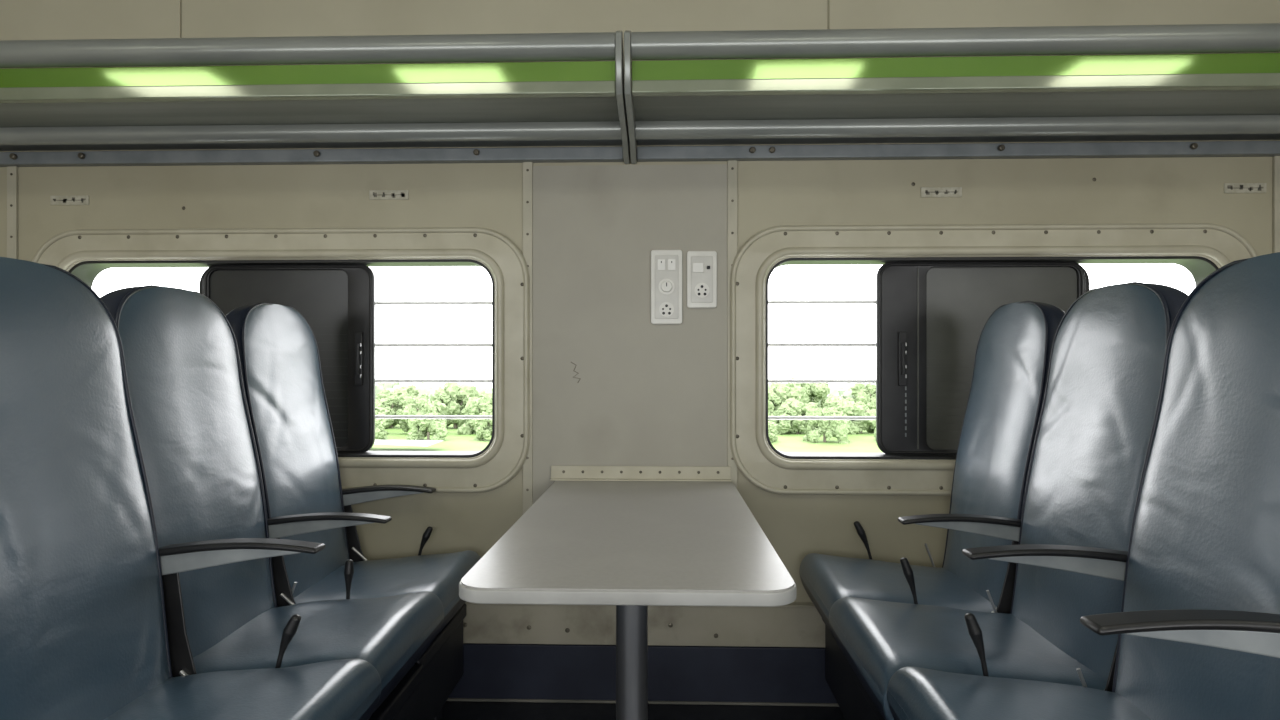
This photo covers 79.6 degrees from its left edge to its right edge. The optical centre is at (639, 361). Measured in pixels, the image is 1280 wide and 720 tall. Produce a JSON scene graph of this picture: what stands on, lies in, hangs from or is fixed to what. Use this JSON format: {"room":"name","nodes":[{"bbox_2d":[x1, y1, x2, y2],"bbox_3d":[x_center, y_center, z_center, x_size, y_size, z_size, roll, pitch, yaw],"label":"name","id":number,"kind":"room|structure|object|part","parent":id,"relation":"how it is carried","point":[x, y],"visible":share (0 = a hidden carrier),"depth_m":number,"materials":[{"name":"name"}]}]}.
{"room":"train carriage","nodes":[
{"label":"train carriage","id":0,"kind":"room"},
{"bbox_2d":[0,0,1279,601],"bbox_3d":[0.076,-0.122,2.428,6.000,2.355,0.062,0,0,2],"label":"wall","id":1,"kind":"structure","parent":0,"point":[770,194],"depth_m":2.39,"materials":[{"name":"beige metal"}]},
{"bbox_2d":[7,166,17,258],"bbox_3d":[-2.009,0.060,2.457,0.030,1.380,0.010,0,0,2],"label":"trim","id":2,"kind":"structure","parent":1,"relation":"attached to","point":[12,171],"depth_m":2.45,"materials":[{"name":"paint"}]},
{"bbox_2d":[50,195,88,204],"bbox_3d":[-1.824,-0.517,2.456,0.125,0.030,0.005,0,0,2],"label":"number plate","id":3,"kind":"object","parent":1,"relation":"attached to","point":[54,200],"visible":1,"depth_m":2.45,"materials":[{"name":"beige metal"}]},
{"bbox_2d":[53,197,85,202],"bbox_3d":[-1.824,-0.517,2.454,0.107,0.018,0.001,0,0,2],"label":"print","id":4,"kind":"object","parent":3,"relation":"attached to","point":[55,199],"depth_m":2.45},
{"bbox_2d":[32,227,529,492],"bbox_3d":[-1.145,-0.006,2.487,1.605,0.832,0.163,0,0,2],"label":"window","id":5,"kind":"structure","parent":1,"relation":"in","point":[326,275],"depth_m":2.42,"materials":[{"name":"beige metal"}]},
{"bbox_3d":[-1.170,-0.011,2.526,0.563,0.622,0.014,0,0,2],"label":"sash","id":6,"kind":"part","parent":5,"relation":"part of","materials":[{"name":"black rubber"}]},
{"bbox_3d":[-1.173,-0.011,2.503,0.478,0.592,0.010,0,0,2],"label":"louvre panel","id":7,"kind":"part","parent":5,"relation":"part of","materials":[{"name":"black plastic"}]},
{"bbox_3d":[-1.141,-0.011,2.487,0.551,0.602,0.008,0,0,2],"label":"edge moulding","id":8,"kind":"part","parent":5,"relation":"part of","materials":[{"name":"black plastic"}]},
{"bbox_2d":[203,265,374,451],"bbox_3d":[-1.141,-0.011,2.495,0.563,0.614,0.014,0,0,2],"label":"shutter","id":9,"kind":"object","parent":5,"relation":"attached to","point":[337,302],"depth_m":2.49,"materials":[{"name":"black plastic"}]},
{"bbox_3d":[-0.907,-0.010,2.470,0.026,0.170,0.022,0,0,2],"label":"latch handle","id":10,"kind":"part","parent":5,"relation":"part of","materials":[{"name":"black plastic"}]},
{"bbox_2d":[0,30,636,166],"bbox_3d":[-1.473,-0.737,2.222,2.914,0.237,0.450,0,0,2],"label":"luggage rack","id":11,"kind":"object","parent":1,"relation":"attached to","point":[508,99],"visible":1,"depth_m":2.05,"materials":[{"name":"grey metal"}]},
{"bbox_3d":[-1.499,-0.819,2.038,2.873,0.068,0.068,0,0,2],"label":"rail","id":12,"kind":"part","parent":11,"relation":"part of","materials":[{"name":"grey metal"}]},
{"bbox_3d":[-1.499,-0.713,2.048,2.873,0.033,0.030,0,0,2],"label":"rail","id":13,"kind":"part","parent":11,"relation":"part of","materials":[{"name":"grey metal"}]},
{"bbox_2d":[0,96,618,126],"bbox_3d":[-1.495,-0.708,2.183,2.873,0.006,0.245,0,0,2],"label":"shelf","id":14,"kind":"object","parent":11,"relation":"attached to","point":[427,111],"depth_m":2.17,"materials":[{"name":"grey metal"}]},
{"bbox_3d":[-1.490,-0.688,2.318,2.873,0.058,0.058,0,0,2],"label":"rail","id":15,"kind":"part","parent":11,"relation":"part of","materials":[{"name":"grey metal"}]},
{"bbox_3d":[-1.487,-0.645,2.423,2.873,0.040,0.050,0,0,2],"label":"wall rail","id":16,"kind":"part","parent":11,"relation":"part of","materials":[{"name":"grey metal"}]},
{"bbox_2d":[369,190,408,199],"bbox_3d":[-0.792,-0.527,2.424,0.125,0.030,0.005,0,0,2],"label":"number plate","id":17,"kind":"object","parent":1,"relation":"attached to","point":[373,194],"visible":1,"depth_m":2.42,"materials":[{"name":"beige metal"}]},
{"bbox_2d":[373,192,404,197],"bbox_3d":[-0.792,-0.526,2.422,0.103,0.018,0.001,0,0,2],"label":"print","id":18,"kind":"object","parent":17,"relation":"attached to","point":[375,194],"depth_m":2.42},
{"bbox_2d":[523,162,532,513],"bbox_3d":[-0.352,0.060,2.405,0.030,1.380,0.010,0,0,2],"label":"trim","id":19,"kind":"structure","parent":1,"relation":"attached to","point":[527,166],"depth_m":2.40,"materials":[{"name":"paint"}]},
{"bbox_2d":[533,164,727,503],"bbox_3d":[-0.033,0.070,2.400,0.620,1.370,0.004,0,0,2],"label":"wall panel","id":20,"kind":"object","parent":1,"relation":"attached to","point":[646,393],"visible":0.64,"depth_m":2.40,"materials":[{"name":"grey laminate"}]},
{"bbox_2d":[651,250,681,323],"bbox_3d":[0.082,-0.231,2.381,0.092,0.225,0.028,0,0,2],"label":"switch plate","id":21,"kind":"object","parent":20,"relation":"attached to","point":[666,265],"visible":1,"depth_m":2.37,"materials":[{"name":"white plastic"}]},
{"bbox_2d":[657,259,664,269],"bbox_3d":[0.066,-0.301,2.377,0.024,0.034,0.009,0,0,2],"label":"rocker switch","id":22,"kind":"object","parent":21,"relation":"attached to","point":[660,262],"depth_m":2.37,"materials":[{"name":"white plastic"}]},
{"bbox_2d":[659,302,673,316],"bbox_3d":[0.082,-0.163,2.378,0.046,0.046,0.004,0,0,2],"label":"power socket","id":23,"kind":"object","parent":21,"relation":"attached to","point":[666,309],"depth_m":2.38,"materials":[{"name":"white plastic"}]},
{"bbox_2d":[668,259,675,269],"bbox_3d":[0.098,-0.301,2.376,0.024,0.034,0.009,0,0,2],"label":"rocker switch","id":24,"kind":"object","parent":21,"relation":"attached to","point":[671,262],"depth_m":2.37,"materials":[{"name":"white plastic"}]},
{"bbox_2d":[687,251,716,307],"bbox_3d":[0.192,-0.256,2.380,0.092,0.176,0.022,0,0,2],"label":"switch plate","id":25,"kind":"object","parent":20,"relation":"attached to","point":[701,265],"visible":1,"depth_m":2.38,"materials":[{"name":"white plastic"}]},
{"bbox_2d":[693,263,709,271],"bbox_3d":[0.190,-0.292,2.373,0.054,0.030,0.009,0,0,2],"label":"rocker switch","id":26,"kind":"object","parent":25,"relation":"attached to","point":[697,267],"depth_m":2.37,"materials":[{"name":"white plastic"}]},
{"bbox_2d":[695,283,708,297],"bbox_3d":[0.192,-0.222,2.374,0.046,0.046,0.004,0,0,2],"label":"power socket","id":27,"kind":"object","parent":25,"relation":"attached to","point":[701,289],"depth_m":2.37,"materials":[{"name":"white plastic"}]},
{"bbox_2d":[0,0,1279,67],"bbox_3d":[0.075,-1.050,2.396,6.000,0.490,0.006,0,0,2],"label":"wall panel","id":28,"kind":"object","parent":1,"relation":"attached to","point":[19,19],"visible":0.16,"depth_m":2.40,"materials":[{"name":"beige laminate"}]},
{"bbox_2d":[448,643,836,702],"bbox_3d":[0.075,0.967,2.384,6.000,0.176,0.030,0,0,2],"label":"baseboard","id":29,"kind":"structure","parent":1,"relation":"attached to","point":[494,671],"depth_m":2.37,"materials":[{"name":"blue paint"}]},
{"bbox_2d":[446,698,838,706],"bbox_3d":[0.074,1.049,2.366,6.000,0.008,0.008,0,0,2],"label":"trim","id":30,"kind":"structure","parent":1,"relation":"attached to","point":[448,699],"depth_m":2.36,"materials":[{"name":"black metal"}]},
{"bbox_2d":[463,602,824,646],"bbox_3d":[0.075,0.812,2.383,6.000,0.132,0.032,0,0,2],"label":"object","id":31,"kind":"structure","parent":1,"relation":"attached to","point":[794,624],"depth_m":2.38,"materials":[{"name":"beige metal"}]},
{"bbox_2d":[727,160,736,487],"bbox_3d":[0.287,0.060,2.385,0.030,1.380,0.010,0,0,2],"label":"trim","id":32,"kind":"structure","parent":1,"relation":"attached to","point":[732,165],"depth_m":2.38,"materials":[{"name":"paint"}]},
{"bbox_2d":[921,187,961,196],"bbox_3d":[0.930,-0.524,2.369,0.125,0.030,0.005,0,0,2],"label":"number plate","id":33,"kind":"object","parent":1,"relation":"attached to","point":[925,191],"visible":1,"depth_m":2.37,"materials":[{"name":"beige metal"}]},
{"bbox_2d":[925,190,956,194],"bbox_3d":[0.930,-0.523,2.368,0.100,0.016,0.001,0,0,2],"label":"print","id":34,"kind":"object","parent":33,"relation":"attached to","point":[927,192],"depth_m":2.37},
{"bbox_2d":[631,23,1279,161],"bbox_3d":[1.525,-0.739,2.131,3.083,0.228,0.444,0,0,2],"label":"luggage rack","id":35,"kind":"object","parent":1,"relation":"attached to","point":[1157,92],"visible":1,"depth_m":2.02,"materials":[{"name":"grey metal"}]},
{"bbox_3d":[1.519,-0.819,1.943,3.083,0.068,0.068,0,0,2],"label":"rail","id":36,"kind":"part","parent":35,"relation":"part of","materials":[{"name":"silver metal"}]},
{"bbox_3d":[1.520,-0.713,1.953,3.083,0.033,0.030,0,0,2],"label":"rail","id":37,"kind":"part","parent":35,"relation":"part of","materials":[{"name":"grey metal"}]},
{"bbox_2d":[633,89,1279,120],"bbox_3d":[1.524,-0.708,2.088,3.083,0.006,0.245,0,0,2],"label":"shelf","id":38,"kind":"object","parent":35,"relation":"attached to","point":[1065,104],"depth_m":2.11,"materials":[{"name":"grey metal"}]},
{"bbox_3d":[1.528,-0.688,2.223,3.083,0.058,0.058,0,0,2],"label":"rail","id":39,"kind":"part","parent":35,"relation":"part of","materials":[{"name":"grey metal"}]},
{"bbox_3d":[1.531,-0.645,2.328,3.083,0.040,0.050,0,0,2],"label":"wall rail","id":40,"kind":"part","parent":35,"relation":"part of","materials":[{"name":"grey metal"}]},
{"bbox_2d":[730,223,1256,495],"bbox_3d":[1.083,-0.006,2.417,1.606,0.832,0.163,0,0,2],"label":"window","id":41,"kind":"structure","parent":1,"relation":"in","point":[938,287],"depth_m":2.37,"materials":[{"name":"beige metal"}]},
{"bbox_3d":[0.827,-0.010,2.415,0.026,0.170,0.022,0,0,2],"label":"latch handle","id":42,"kind":"part","parent":41,"relation":"part of","materials":[{"name":"black plastic"}]},
{"bbox_2d":[876,262,1084,454],"bbox_3d":[1.073,-0.011,2.425,0.647,0.614,0.014,0,0,2],"label":"shutter","id":43,"kind":"object","parent":41,"relation":"attached to","point":[940,311],"depth_m":2.43,"materials":[{"name":"black plastic"}]},
{"bbox_3d":[1.073,-0.011,2.417,0.635,0.602,0.008,0,0,2],"label":"edge moulding","id":44,"kind":"part","parent":41,"relation":"part of","materials":[{"name":"black plastic"}]},
{"bbox_3d":[1.141,-0.011,2.430,0.492,0.592,0.010,0,0,2],"label":"louvre panel","id":45,"kind":"part","parent":41,"relation":"part of","materials":[{"name":"black plastic"}]},
{"bbox_3d":[1.104,-0.011,2.454,0.647,0.622,0.014,0,0,2],"label":"sash","id":46,"kind":"part","parent":41,"relation":"part of","materials":[{"name":"black rubber"}]},
{"bbox_2d":[1224,183,1265,192],"bbox_3d":[1.844,-0.530,2.341,0.125,0.030,0.005,0,0,2],"label":"number plate","id":47,"kind":"object","parent":1,"relation":"attached to","point":[1228,187],"visible":1,"depth_m":2.34,"materials":[{"name":"beige metal"}]},
{"bbox_2d":[1228,185,1263,190],"bbox_3d":[1.844,-0.530,2.339,0.107,0.019,0.001,0,0,2],"label":"print","id":48,"kind":"object","parent":47,"relation":"attached to","point":[1230,187],"depth_m":2.34},
{"bbox_2d":[1273,156,1279,252],"bbox_3d":[1.949,0.060,2.333,0.045,1.380,0.010,0,0,2],"label":"trim","id":49,"kind":"structure","parent":1,"relation":"attached to","point":[1276,159],"depth_m":2.33,"materials":[{"name":"paint"}]},
{"bbox_2d":[443,701,842,719],"bbox_3d":[0.020,1.085,0.650,6.120,0.060,3.620,0,0,2],"label":"floor","id":50,"kind":"structure","parent":0,"point":[452,710],"depth_m":2.32,"materials":[{"name":"carpet"}]},
{"bbox_2d":[0,257,381,719],"bbox_3d":[-0.757,0.448,1.196,0.555,1.215,0.492,0,0,2],"label":"seat","id":51,"kind":"object","parent":50,"relation":"on","point":[93,626],"visible":1,"depth_m":1.23,"materials":[{"name":"blue leather"}]},
{"bbox_3d":[-0.932,0.240,1.190,0.206,0.800,0.462,0,0,2],"label":"backrest","id":52,"kind":"part","parent":51,"relation":"part of","materials":[{"name":"leather"}]},
{"bbox_3d":[-0.750,0.366,1.419,0.262,0.051,0.032,0,0,2],"label":"armrest","id":53,"kind":"part","parent":51,"relation":"part of","materials":[{"name":"grey plastic"}]},
{"bbox_2d":[104,659,381,719],"bbox_3d":[-0.709,0.616,1.183,0.458,0.183,0.469,0,0,2],"label":"cushion","id":54,"kind":"object","parent":51,"relation":"on","point":[152,689],"depth_m":1.27,"materials":[{"name":"blue leather"}]},
{"bbox_3d":[-0.646,0.515,1.410,0.048,0.103,0.023,0,0,2],"label":"recline lever","id":55,"kind":"part","parent":51,"relation":"part of","materials":[{"name":"black plastic"}]},
{"bbox_2d":[100,285,443,719],"bbox_3d":[-0.778,0.448,1.667,0.585,1.215,0.492,0,0,2],"label":"seat","id":56,"kind":"object","parent":50,"relation":"on","point":[189,403],"visible":0.64,"depth_m":1.64,"materials":[{"name":"blue leather"}]},
{"bbox_3d":[-0.968,0.240,1.661,0.206,0.800,0.462,0,0,2],"label":"backrest","id":57,"kind":"part","parent":56,"relation":"part of","materials":[{"name":"leather"}]},
{"bbox_2d":[193,591,443,712],"bbox_3d":[-0.729,0.636,1.654,0.488,0.185,0.469,0,0,2],"label":"cushion","id":58,"kind":"object","parent":56,"relation":"on","point":[390,633],"depth_m":1.62,"materials":[{"name":"blue leather"}]},
{"bbox_3d":[-0.782,0.410,1.891,0.268,0.051,0.032,0,0,2],"label":"armrest","id":59,"kind":"part","parent":56,"relation":"part of","materials":[{"name":"grey plastic"}]},
{"bbox_3d":[-0.714,0.539,1.882,0.023,0.111,0.023,0,0,2],"label":"recline lever","id":60,"kind":"part","parent":56,"relation":"part of","materials":[{"name":"black plastic"}]},
{"bbox_3d":[-0.743,0.845,1.654,0.420,0.220,0.464,0,0,2],"label":"seat frame","id":61,"kind":"part","parent":56,"relation":"part of","materials":[{"name":"metal"}]},
{"bbox_2d":[226,303,480,719],"bbox_3d":[-0.778,0.448,2.137,0.587,1.215,0.492,0,0,2],"label":"seat","id":62,"kind":"object","parent":50,"relation":"on","point":[284,390],"visible":0.49,"depth_m":2.09,"materials":[{"name":"blue leather"}]},
{"bbox_3d":[-0.970,0.240,2.131,0.204,0.800,0.462,0,0,2],"label":"backrest","id":63,"kind":"part","parent":62,"relation":"part of","materials":[{"name":"blue leather"}]},
{"bbox_3d":[-0.789,0.417,2.361,0.256,0.051,0.032,0,0,2],"label":"armrest","id":64,"kind":"part","parent":62,"relation":"part of","materials":[{"name":"grey plastic"}]},
{"bbox_2d":[294,550,480,634],"bbox_3d":[-0.730,0.650,2.124,0.490,0.187,0.469,0,0,2],"label":"cushion","id":65,"kind":"object","parent":62,"relation":"on","point":[323,578],"depth_m":2.07,"materials":[{"name":"blue leather"}]},
{"bbox_3d":[-0.658,0.552,2.351,0.048,0.098,0.023,0,0,2],"label":"recline lever","id":66,"kind":"part","parent":62,"relation":"part of","materials":[{"name":"black plastic"}]},
{"bbox_3d":[-0.575,0.998,2.119,0.100,0.115,0.120,0,0,2],"label":"leg","id":67,"kind":"part","parent":62,"relation":"part of","materials":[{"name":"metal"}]},
{"bbox_3d":[-0.745,0.845,2.124,0.420,0.220,0.464,0,0,2],"label":"seat frame","id":68,"kind":"part","parent":62,"relation":"part of","materials":[{"name":"metal"}]},
{"bbox_2d":[459,466,795,719],"bbox_3d":[-0.009,0.690,1.817,0.574,0.731,1.151,0,0,2],"label":"folding table","id":69,"kind":"object","parent":50,"relation":"on","point":[633,539],"visible":1,"depth_m":1.48,"materials":[{"name":"white plastic"}]},
{"bbox_3d":[-0.016,0.719,1.501,0.062,0.648,0.062,0,0,2],"label":"table leg","id":70,"kind":"part","parent":69,"relation":"part of","materials":[{"name":"metal"}]},
{"bbox_2d":[799,301,1064,719],"bbox_3d":[0.774,0.448,2.068,0.602,1.215,0.498,0,0,2],"label":"seat","id":71,"kind":"object","parent":50,"relation":"on","point":[1008,387],"visible":0.63,"depth_m":2.00,"materials":[{"name":"blue leather"}]},
{"bbox_3d":[0.749,0.845,2.078,0.420,0.220,0.464,0,0,2],"label":"seat frame","id":72,"kind":"part","parent":71,"relation":"part of","materials":[{"name":"metal"}]},
{"bbox_3d":[0.671,0.540,2.309,0.058,0.123,0.023,0,0,2],"label":"recline lever","id":73,"kind":"part","parent":71,"relation":"part of","materials":[{"name":"black plastic"}]},
{"bbox_2d":[799,553,996,633],"bbox_3d":[0.726,0.652,2.078,0.505,0.184,0.469,0,0,2],"label":"cushion","id":74,"kind":"object","parent":71,"relation":"on","point":[826,579],"depth_m":2.02,"materials":[{"name":"blue leather"}]},
{"bbox_3d":[0.789,0.404,1.841,0.265,0.051,0.032,0,0,2],"label":"armrest","id":75,"kind":"part","parent":71,"relation":"part of","materials":[{"name":"grey plastic"}]},
{"bbox_3d":[0.973,0.240,2.070,0.205,0.800,0.462,0,0,2],"label":"backrest","id":76,"kind":"part","parent":71,"relation":"part of","materials":[{"name":"blue leather"}]},
{"bbox_2d":[829,282,1188,719],"bbox_3d":[0.748,0.448,1.599,0.602,1.215,0.498,0,0,2],"label":"seat","id":77,"kind":"object","parent":50,"relation":"on","point":[1095,424],"visible":0.76,"depth_m":1.53,"materials":[{"name":"blue leather"}]},
{"bbox_3d":[0.722,0.845,1.608,0.420,0.220,0.464,0,0,2],"label":"seat frame","id":78,"kind":"part","parent":77,"relation":"part of","materials":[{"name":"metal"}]},
{"bbox_3d":[0.646,0.532,1.840,0.045,0.127,0.023,0,0,2],"label":"recline lever","id":79,"kind":"part","parent":77,"relation":"part of","materials":[{"name":"black plastic"}]},
{"bbox_2d":[829,597,1106,719],"bbox_3d":[0.699,0.637,1.609,0.505,0.182,0.469,0,0,2],"label":"cushion","id":80,"kind":"object","parent":77,"relation":"on","point":[878,639],"depth_m":1.54,"materials":[{"name":"blue leather"}]},
{"bbox_3d":[0.756,0.367,1.372,0.276,0.051,0.032,0,0,2],"label":"armrest","id":81,"kind":"part","parent":77,"relation":"part of","materials":[{"name":"grey plastic"}]},
{"bbox_3d":[0.946,0.240,1.601,0.206,0.800,0.462,0,0,2],"label":"backrest","id":82,"kind":"part","parent":77,"relation":"part of","materials":[{"name":"blue leather"}]},
{"bbox_2d":[887,252,1279,719],"bbox_3d":[0.717,0.448,1.129,0.563,1.215,0.498,0,0,2],"label":"seat","id":83,"kind":"object","parent":50,"relation":"on","point":[1197,625],"visible":1,"depth_m":1.17,"materials":[{"name":"blue leather"}]},
{"bbox_3d":[0.601,0.507,1.371,0.043,0.117,0.023,0,0,2],"label":"recline lever","id":84,"kind":"part","parent":83,"relation":"part of","materials":[{"name":"black plastic"}]},
{"bbox_2d":[887,667,1151,719],"bbox_3d":[0.668,0.616,1.140,0.466,0.184,0.469,0,0,2],"label":"cushion","id":85,"kind":"object","parent":83,"relation":"on","point":[913,693],"depth_m":1.24,"materials":[{"name":"blue leather"}]},
{"bbox_3d":[0.894,0.240,1.133,0.209,0.800,0.462,0,0,2],"label":"backrest","id":86,"kind":"part","parent":83,"relation":"part of","materials":[{"name":"blue leather"}]},
{"bbox_3d":[0.704,0.334,0.903,0.279,0.051,0.032,0,0,2],"label":"armrest","id":87,"kind":"part","parent":83,"relation":"part of","materials":[{"name":"grey plastic"}]},
{"label":"outside","id":88,"kind":"structure","parent":0,"visible":0},
{"bbox_2d":[369,387,882,452],"bbox_3d":[2.984,5.972,94.953,280.000,0.785,176.000,0,0,2],"label":"meadow","id":89,"kind":"structure","parent":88,"point":[865,441],"depth_m":56.00,"materials":[{"name":"green plant"}]},
{"bbox_2d":[375,419,387,439],"bbox_3d":[-21.219,5.210,58.922,3.499,2.332,2.413,0,0,9],"label":"tree","id":90,"kind":"object","parent":89,"relation":"on","point":[380,434],"visible":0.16,"depth_m":58.47,"materials":[{"name":"green plant"}]},
{"bbox_2d":[375,403,390,433],"bbox_3d":[-23.218,5.099,64.630,4.656,3.205,3.082,0,0,2],"label":"tree","id":91,"kind":"object","parent":89,"relation":"on","point":[378,410],"visible":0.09,"depth_m":64.61,"materials":[{"name":"green plant"}]},
{"bbox_2d":[375,393,417,427],"bbox_3d":[-22.762,4.706,70.679,5.104,3.767,3.531,0,0,-3],"label":"tree","id":92,"kind":"object","parent":89,"relation":"on","point":[390,402],"visible":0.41,"depth_m":70.26,"materials":[{"name":"green plant"}]},
{"bbox_2d":[376,384,428,405],"bbox_3d":[-23.955,4.470,78.611,5.615,4.396,3.982,0,0,0],"label":"tree","id":93,"kind":"object","parent":89,"relation":"on","point":[412,390],"visible":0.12,"depth_m":77.75,"materials":[{"name":"green plant"}]},
{"bbox_2d":[398,396,447,434],"bbox_3d":[-18.371,4.721,64.535,4.444,3.724,3.074,0,0,4],"label":"tree","id":94,"kind":"object","parent":89,"relation":"on","point":[410,406],"visible":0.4,"depth_m":64.11,"materials":[{"name":"green plant"}]},
{"bbox_2d":[406,412,446,439],"bbox_3d":[-16.058,5.097,58.687,3.149,2.594,2.233,0,0,3],"label":"tree","id":95,"kind":"object","parent":89,"relation":"on","point":[420,428],"visible":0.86,"depth_m":57.99,"materials":[{"name":"green plant"}]},
{"bbox_2d":[430,383,479,427],"bbox_3d":[-16.972,4.213,70.586,5.800,5.223,3.491,0,0,6],"label":"tree","id":96,"kind":"object","parent":89,"relation":"on","point":[452,395],"visible":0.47,"depth_m":69.97,"materials":[{"name":"green plant"}]},
{"bbox_2d":[462,391,485,413],"bbox_3d":[-17.158,4.908,78.536,5.526,3.883,3.652,0,0,8],"label":"tree","id":97,"kind":"object","parent":89,"relation":"on","point":[482,393],"visible":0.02,"depth_m":78.84,"materials":[{"name":"green plant"}]},
{"bbox_2d":[457,392,491,434],"bbox_3d":[-12.984,4.586,64.730,4.507,4.133,2.713,0,0,8],"label":"tree","id":98,"kind":"object","parent":89,"relation":"on","point":[475,405],"visible":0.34,"depth_m":63.84,"materials":[{"name":"green plant"}]},
{"bbox_2d":[472,411,491,439],"bbox_3d":[-11.278,5.177,58.397,3.125,2.928,2.069,0,0,5],"label":"tree","id":99,"kind":"object","parent":89,"relation":"on","point":[483,427],"visible":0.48,"depth_m":57.83,"materials":[{"name":"green plant"}]},
{"bbox_2d":[375,376,875,405],"bbox_3d":[4.248,4.728,95.971,214.972,6.129,9.998,0,0,2],"label":"woodland","id":100,"kind":"object","parent":89,"relation":"on","point":[429,390],"visible":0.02,"depth_m":95.19,"materials":[{"name":"green plant"}]},
{"bbox_2d":[768,421,777,441],"bbox_3d":[8.795,5.264,57.618,3.272,2.115,2.288,0,0,0],"label":"tree","id":101,"kind":"object","parent":89,"relation":"on","point":[772,426],"visible":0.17,"depth_m":57.24,"materials":[{"name":"green plant"}]},
{"bbox_2d":[768,383,813,425],"bbox_3d":[12.982,4.242,69.306,5.625,5.140,3.386,0,0,14],"label":"tree","id":102,"kind":"object","parent":89,"relation":"on","point":[778,393],"visible":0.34,"depth_m":68.68,"materials":[{"name":"green plant"}]},
{"bbox_2d":[770,398,822,434],"bbox_3d":[13.005,4.755,63.209,4.716,3.641,2.839,0,0,7],"label":"tree","id":103,"kind":"object","parent":89,"relation":"on","point":[790,407],"visible":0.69,"depth_m":62.70,"materials":[{"name":"green plant"}]},
{"bbox_2d":[776,377,829,408],"bbox_3d":[16.448,4.385,77.765,6.020,5.742,3.978,0,0,7],"label":"tree","id":104,"kind":"object","parent":89,"relation":"on","point":[818,391],"visible":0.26,"depth_m":76.66,"materials":[{"name":"green plant"}]},
{"bbox_2d":[802,407,849,443],"bbox_3d":[13.925,5.040,57.363,3.466,3.415,2.295,0,0,7],"label":"tree","id":105,"kind":"object","parent":89,"relation":"on","point":[838,429],"visible":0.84,"depth_m":56.83,"materials":[{"name":"green plant"}]},
{"bbox_2d":[823,396,874,409],"bbox_3d":[18.914,4.831,69.617,5.158,3.450,3.556,0,0,4],"label":"tree","id":106,"kind":"object","parent":89,"relation":"on","point":[832,401],"visible":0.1,"depth_m":69.23,"materials":[{"name":"green plant"}]},
{"bbox_2d":[836,400,875,434],"bbox_3d":[18.134,4.846,63.331,4.563,3.406,3.147,0,0,-3],"label":"tree","id":107,"kind":"object","parent":89,"relation":"on","point":[850,408],"visible":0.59,"depth_m":62.73,"materials":[{"name":"green plant"}]},
{"bbox_2d":[850,383,875,408],"bbox_3d":[23.230,4.332,77.373,5.164,4.854,3.524,0,0,6],"label":"tree","id":108,"kind":"object","parent":89,"relation":"on","point":[866,394],"visible":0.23,"depth_m":76.86,"materials":[{"name":"green plant"}]},
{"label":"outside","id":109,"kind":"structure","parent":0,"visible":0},
{"bbox_2d":[374,440,443,445],"bbox_3d":[-35.885,5.350,51.969,45.000,0.001,6.565,0,0,2],"label":"dirt track","id":110,"kind":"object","parent":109,"point":[382,442],"visible":0.18,"depth_m":51.04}
]}

